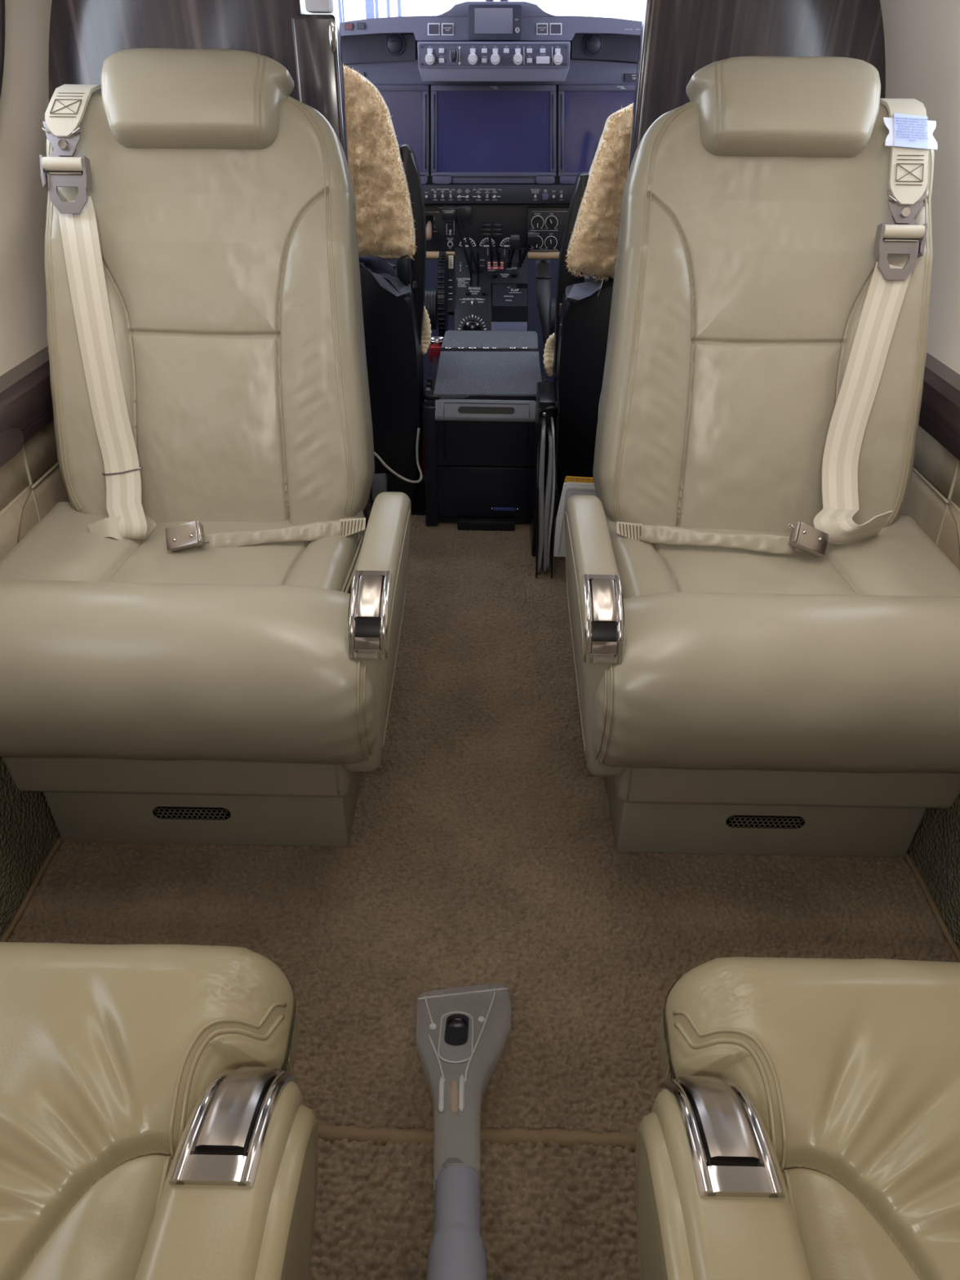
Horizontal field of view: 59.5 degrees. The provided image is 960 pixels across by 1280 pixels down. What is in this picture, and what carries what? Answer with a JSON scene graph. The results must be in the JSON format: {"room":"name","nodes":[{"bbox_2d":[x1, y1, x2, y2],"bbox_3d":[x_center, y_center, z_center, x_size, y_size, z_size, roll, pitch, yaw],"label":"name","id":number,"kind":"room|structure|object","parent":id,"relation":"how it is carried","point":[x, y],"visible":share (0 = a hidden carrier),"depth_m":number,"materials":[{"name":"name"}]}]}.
{"room":"aircraft cabin","nodes":[
{"label":"aircraft cabin","id":0,"kind":"room"},
{"bbox_2d":[0,0,70,938],"bbox_3d":[-0.697,0.023,0.480,0.400,1.500,2.640,1,35,0],"label":"wall","id":1,"kind":"structure","parent":0,"point":[32,483],"depth_m":1.29,"materials":[{"name":"beige plastic"}]},
{"bbox_2d":[0,0,4,98],"bbox_3d":[-0.682,-0.773,1.065,0.179,0.348,0.348,1,35,0],"label":"window","id":2,"kind":"structure","parent":1,"relation":"in","point":[2,2],"depth_m":1.20,"materials":[{"name":"grey plastic"}]},
{"bbox_2d":[48,0,373,528],"bbox_3d":[-0.500,-0.672,1.503,0.555,1.380,0.060,1,35,0],"label":"wall","id":3,"kind":"structure","parent":0,"point":[83,33],"depth_m":1.30,"materials":[{"name":"brown wood"}]},
{"bbox_2d":[0,386,959,1279],"bbox_3d":[0.008,0.162,1.573,1.600,0.100,4.200,1,35,0],"label":"floor","id":4,"kind":"structure","parent":0,"point":[481,849],"depth_m":1.18,"materials":[{"name":"brown carpet"}]},
{"bbox_2d":[0,942,318,1279],"bbox_3d":[-0.388,0.603,0.447,0.559,0.496,0.781,1,35,0],"label":"seat","id":5,"kind":"object","parent":4,"relation":"on","point":[155,1124],"visible":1,"depth_m":0.53,"materials":[{"name":"leather"}]},
{"bbox_2d":[0,48,411,846],"bbox_3d":[-0.388,-0.231,1.200,0.581,1.008,0.729,1,35,0],"label":"seat","id":6,"kind":"object","parent":4,"relation":"on","point":[150,692],"visible":0.92,"depth_m":1.19,"materials":[{"name":"leather"}]},
{"bbox_2d":[39,84,147,541],"bbox_3d":[-0.556,-0.474,1.230,0.089,0.561,0.400,-5,35,-8],"label":"belt","id":7,"kind":"object","parent":6,"relation":"attached to","point":[65,166],"visible":0.99,"depth_m":1.20,"materials":[{"name":"woven fabric webbing"},{"name":"grey metal"}]},
{"bbox_2d":[0,501,365,593],"bbox_3d":[-0.432,-0.063,1.239,0.490,0.170,0.325,1,35,0],"label":"seat cushion","id":8,"kind":"object","parent":6,"relation":"on","point":[61,546],"depth_m":1.20,"materials":[{"name":"leather"}]},
{"bbox_2d":[152,806,231,820],"bbox_3d":[-0.430,0.258,1.252,0.116,0.025,0.003,1,35,0],"label":"vent grille","id":9,"kind":"object","parent":6,"relation":"attached to","point":[159,813],"depth_m":1.25,"materials":[{"name":"black metal"}]},
{"bbox_2d":[165,517,365,552],"bbox_3d":[-0.308,-0.152,1.216,0.285,0.049,0.039,-4,35,-7],"label":"belt","id":10,"kind":"object","parent":6,"relation":"on","point":[188,535],"visible":1,"depth_m":1.22,"materials":[{"name":"woven fabric webbing"},{"name":"brushed steel"},{"name":"polished steel"}]},
{"bbox_2d":[372,473,387,500],"bbox_3d":[-0.256,-0.390,2.138,0.041,0.066,0.030,1,35,0],"label":"fitting","id":11,"kind":"object","parent":4,"relation":"on","point":[380,484],"visible":0.66,"depth_m":2.12,"materials":[{"name":"grey plastic"}]},
{"bbox_2d":[342,63,431,502],"bbox_3d":[-0.303,-0.816,2.024,0.358,0.970,0.231,1,35,0],"label":"seat","id":12,"kind":"object","parent":4,"relation":"on","point":[385,177],"visible":0.37,"depth_m":1.93,"materials":[{"name":"black"}]},
{"bbox_2d":[373,427,422,483],"bbox_3d":[-0.202,-0.443,2.062,0.150,0.122,0.062,-18,39,-25],"label":"cable","id":13,"kind":"object","parent":12,"relation":"hanging from","point":[380,460],"visible":0.87,"depth_m":2.08,"materials":[{"name":"beige plastic"}]},
{"bbox_2d":[415,983,511,1279],"bbox_3d":[-0.022,0.469,0.785,0.119,0.332,0.536,1,35,0],"label":"vacuum nozzle","id":14,"kind":"object","parent":4,"relation":"on","point":[462,1033],"visible":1,"depth_m":0.84,"materials":[{"name":"grey plastic"}]},
{"bbox_2d":[444,1013,468,1045],"bbox_3d":[-0.027,0.450,0.969,0.027,0.039,0.059,1,35,0],"label":"switch","id":15,"kind":"object","parent":14,"relation":"attached to","point":[455,1025],"depth_m":0.97,"materials":[{"name":"black plastic"}]},
{"bbox_2d":[422,330,547,531],"bbox_3d":[0.017,-0.575,2.252,0.302,0.381,0.485,1,35,0],"label":"console","id":16,"kind":"object","parent":4,"relation":"on","point":[480,400],"visible":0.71,"depth_m":2.08,"materials":[{"name":"black plastic"}]},
{"bbox_2d":[428,345,441,363],"bbox_3d":[-0.121,-0.787,2.311,0.036,0.051,0.050,1,35,0],"label":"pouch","id":17,"kind":"object","parent":16,"relation":"on","point":[434,350],"visible":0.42,"depth_m":2.28,"materials":[{"name":"red fabric"}]},
{"bbox_2d":[429,336,444,346],"bbox_3d":[-0.117,-0.808,2.314,0.052,0.042,0.052,1,35,0],"label":"metal cup","id":18,"kind":"object","parent":16,"relation":"on","point":[435,340],"visible":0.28,"depth_m":2.32,"materials":[{"name":"silver metal"}]},
{"bbox_2d":[548,297,555,335],"bbox_3d":[0.212,-0.908,2.360,0.032,0.100,0.100,1,35,0],"label":"drum","id":19,"kind":"object","parent":16,"relation":"attached to","point":[553,300],"visible":0.46,"depth_m":2.33,"materials":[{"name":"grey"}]},
{"bbox_2d":[437,205,537,337],"bbox_3d":[0.018,-0.908,2.482,0.272,0.683,0.296,1,35,0],"label":"throttle quadrant","id":20,"kind":"object","parent":4,"relation":"on","point":[491,284],"visible":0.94,"depth_m":2.37,"materials":[{"name":"black"}]},
{"bbox_2d":[424,288,437,329],"bbox_3d":[-0.150,-0.987,2.507,0.040,0.113,0.113,1,35,0],"label":"wheel","id":21,"kind":"object","parent":20,"relation":"attached to","point":[431,295],"visible":0.66,"depth_m":2.46,"materials":[{"name":"grey plastic"}]},
{"bbox_2d":[340,1,641,259],"bbox_3d":[0.042,-1.397,2.337,1.080,0.590,0.446,1,35,0],"label":"panel","id":22,"kind":"object","parent":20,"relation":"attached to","point":[603,50],"depth_m":2.16,"materials":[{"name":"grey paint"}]},
{"bbox_2d":[385,33,404,56],"bbox_3d":[-0.214,-1.506,2.120,0.050,0.050,0.028,1,35,0],"label":"air vent","id":23,"kind":"object","parent":22,"relation":"attached to","point":[394,42],"depth_m":2.12,"materials":[{"name":"black plastic"}]},
{"bbox_2d":[373,84,430,183],"bbox_3d":[-0.305,-1.352,2.251,0.346,0.234,0.036,1,35,0],"label":"display unit","id":24,"kind":"object","parent":22,"relation":"attached to","point":[409,104],"visible":0.24,"depth_m":2.21,"materials":[{"name":"grey paint"}]},
{"bbox_2d":[430,84,556,183],"bbox_3d":[0.038,-1.350,2.246,0.344,0.233,0.036,1,35,0],"label":"display unit","id":25,"kind":"object","parent":22,"relation":"attached to","point":[480,133],"visible":1,"depth_m":2.23,"materials":[{"name":"blue glass"}]},
{"bbox_2d":[451,176,535,183],"bbox_3d":[0.037,-1.265,2.306,0.232,0.020,0.020,1,35,0],"label":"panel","id":26,"kind":"object","parent":25,"relation":"on","point":[455,180],"depth_m":2.30,"materials":[{"name":"blue paint"}]},
{"bbox_2d":[417,41,570,81],"bbox_3d":[0.034,-1.433,2.080,0.367,0.083,0.168,1,35,0],"label":"control panel","id":27,"kind":"object","parent":22,"relation":"attached to","point":[437,61],"visible":1,"depth_m":2.02,"materials":[{"name":"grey plastic"}]},
{"bbox_2d":[467,4,521,39],"bbox_3d":[0.037,-1.480,2.012,0.129,0.069,0.061,1,35,0],"label":"display","id":28,"kind":"object","parent":22,"relation":"attached to","point":[485,22],"visible":0.94,"depth_m":2.00,"materials":[{"name":"grey glass"}]},
{"bbox_2d":[534,260,551,347],"bbox_3d":[0.194,-0.989,2.474,0.053,0.227,0.163,-6,35,-10],"label":"air duct","id":29,"kind":"object","parent":22,"relation":"hanging from","point":[543,276],"visible":0.81,"depth_m":2.45,"materials":[{"name":"grey plastic"}]},
{"bbox_2d":[527,206,568,251],"bbox_3d":[0.214,-1.154,2.362,0.167,0.114,0.033,1,35,0],"label":"panel","id":30,"kind":"object","parent":22,"relation":"attached to","point":[548,222],"visible":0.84,"depth_m":2.35,"materials":[{"name":"black plastic"}]},
{"bbox_2d":[582,33,602,56],"bbox_3d":[0.284,-1.501,2.113,0.050,0.050,0.028,1,35,0],"label":"air vent","id":31,"kind":"object","parent":22,"relation":"attached to","point":[592,42],"depth_m":2.11,"materials":[{"name":"black plastic"}]},
{"bbox_2d":[557,84,635,183],"bbox_3d":[0.378,-1.347,2.242,0.354,0.232,0.036,1,35,0],"label":"display unit","id":32,"kind":"object","parent":22,"relation":"attached to","point":[584,110],"visible":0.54,"depth_m":2.21,"materials":[{"name":"blue glass"}]},
{"bbox_2d":[529,380,559,577],"bbox_3d":[0.154,-0.377,1.948,0.058,0.402,0.240,1,35,0],"label":"cable bundle","id":33,"kind":"object","parent":4,"relation":"on","point":[547,406],"visible":1,"depth_m":1.88,"materials":[{"name":"black"}]},
{"bbox_2d":[553,475,596,556],"bbox_3d":[0.222,-0.261,1.792,0.118,0.186,0.015,1,35,0],"label":"booklet","id":34,"kind":"object","parent":4,"relation":"on","point":[572,486],"visible":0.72,"depth_m":1.76,"materials":[{"name":"white paper"}]},
{"bbox_2d":[542,102,633,495],"bbox_3d":[0.351,-0.789,2.042,0.375,0.909,0.230,1,35,0],"label":"seat","id":35,"kind":"object","parent":4,"relation":"on","point":[576,349],"visible":0.35,"depth_m":1.95,"materials":[{"name":"black"}]},
{"bbox_2d":[564,56,959,857],"bbox_3d":[0.412,-0.217,1.194,0.580,1.008,0.728,1,35,0],"label":"seat","id":36,"kind":"object","parent":4,"relation":"on","point":[731,700],"visible":0.92,"depth_m":1.18,"materials":[{"name":"leather"}]},
{"bbox_2d":[616,521,829,557],"bbox_3d":[0.346,-0.152,1.204,0.298,0.053,0.038,6,35,7],"label":"belt","id":37,"kind":"object","parent":36,"relation":"on","point":[807,539],"visible":1,"depth_m":1.21,"materials":[{"name":"fabric"}]},
{"bbox_2d":[725,815,804,828],"bbox_3d":[0.423,0.269,1.244,0.116,0.025,0.003,1,35,0],"label":"vent grille","id":38,"kind":"object","parent":36,"relation":"attached to","point":[731,821],"depth_m":1.24,"materials":[{"name":"black metal"}]},
{"bbox_2d":[604,514,959,598],"bbox_3d":[0.435,-0.048,1.233,0.490,0.170,0.325,1,35,0],"label":"seat cushion","id":39,"kind":"object","parent":36,"relation":"on","point":[901,559],"depth_m":1.19,"materials":[{"name":"leather"}]},
{"bbox_2d":[813,97,937,544],"bbox_3d":[0.573,-0.459,1.213,0.109,0.534,0.406,7,35,9],"label":"belt","id":40,"kind":"object","parent":36,"relation":"attached to","point":[910,137],"visible":0.99,"depth_m":1.19,"materials":[{"name":"woven fabric webbing"},{"name":"grey metal"},{"name":"paper label"}]},
{"bbox_2d":[635,956,959,1279],"bbox_3d":[0.373,0.617,0.442,0.559,0.496,0.781,1,35,0],"label":"seat","id":41,"kind":"object","parent":4,"relation":"on","point":[804,1124],"visible":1,"depth_m":0.53,"materials":[{"name":"leather"}]},
{"bbox_2d":[383,259,589,386],"bbox_3d":[0.034,-1.080,2.135,1.320,1.380,1.500,1,35,0],"label":"floor","id":42,"kind":"structure","parent":0,"point":[432,265],"depth_m":2.92,"materials":[{"name":"blue paint"}]},
{"bbox_2d":[626,0,885,180],"bbox_3d":[0.556,-0.798,1.704,0.539,1.380,0.042,1,35,0],"label":"wall","id":43,"kind":"structure","parent":0,"point":[678,38],"depth_m":1.50,"materials":[{"name":"brown wood"}]},
{"bbox_2d":[880,0,959,950],"bbox_3d":[0.704,-0.021,0.569,0.400,1.500,2.880,1,35,0],"label":"wall","id":44,"kind":"structure","parent":0,"point":[922,37],"depth_m":1.34,"materials":[{"name":"beige plastic"}]},
{"label":"outside","id":45,"kind":"structure","parent":0,"visible":0},
{"bbox_2d":[337,0,401,22],"bbox_3d":[-0.949,-5.231,7.344,0.536,4.200,0.040,1,35,0],"label":"window","id":46,"kind":"structure","parent":45,"point":[370,14],"depth_m":7.20,"materials":[{"name":"blue"}]},
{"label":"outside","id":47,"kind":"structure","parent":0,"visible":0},
{"bbox_2d":[303,0,643,22],"bbox_3d":[0.206,-8.306,8.902,18.000,8.500,0.100,1,35,0],"label":"windshield","id":48,"kind":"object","parent":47,"point":[354,10],"depth_m":9.59,"materials":[{"name":"white"}]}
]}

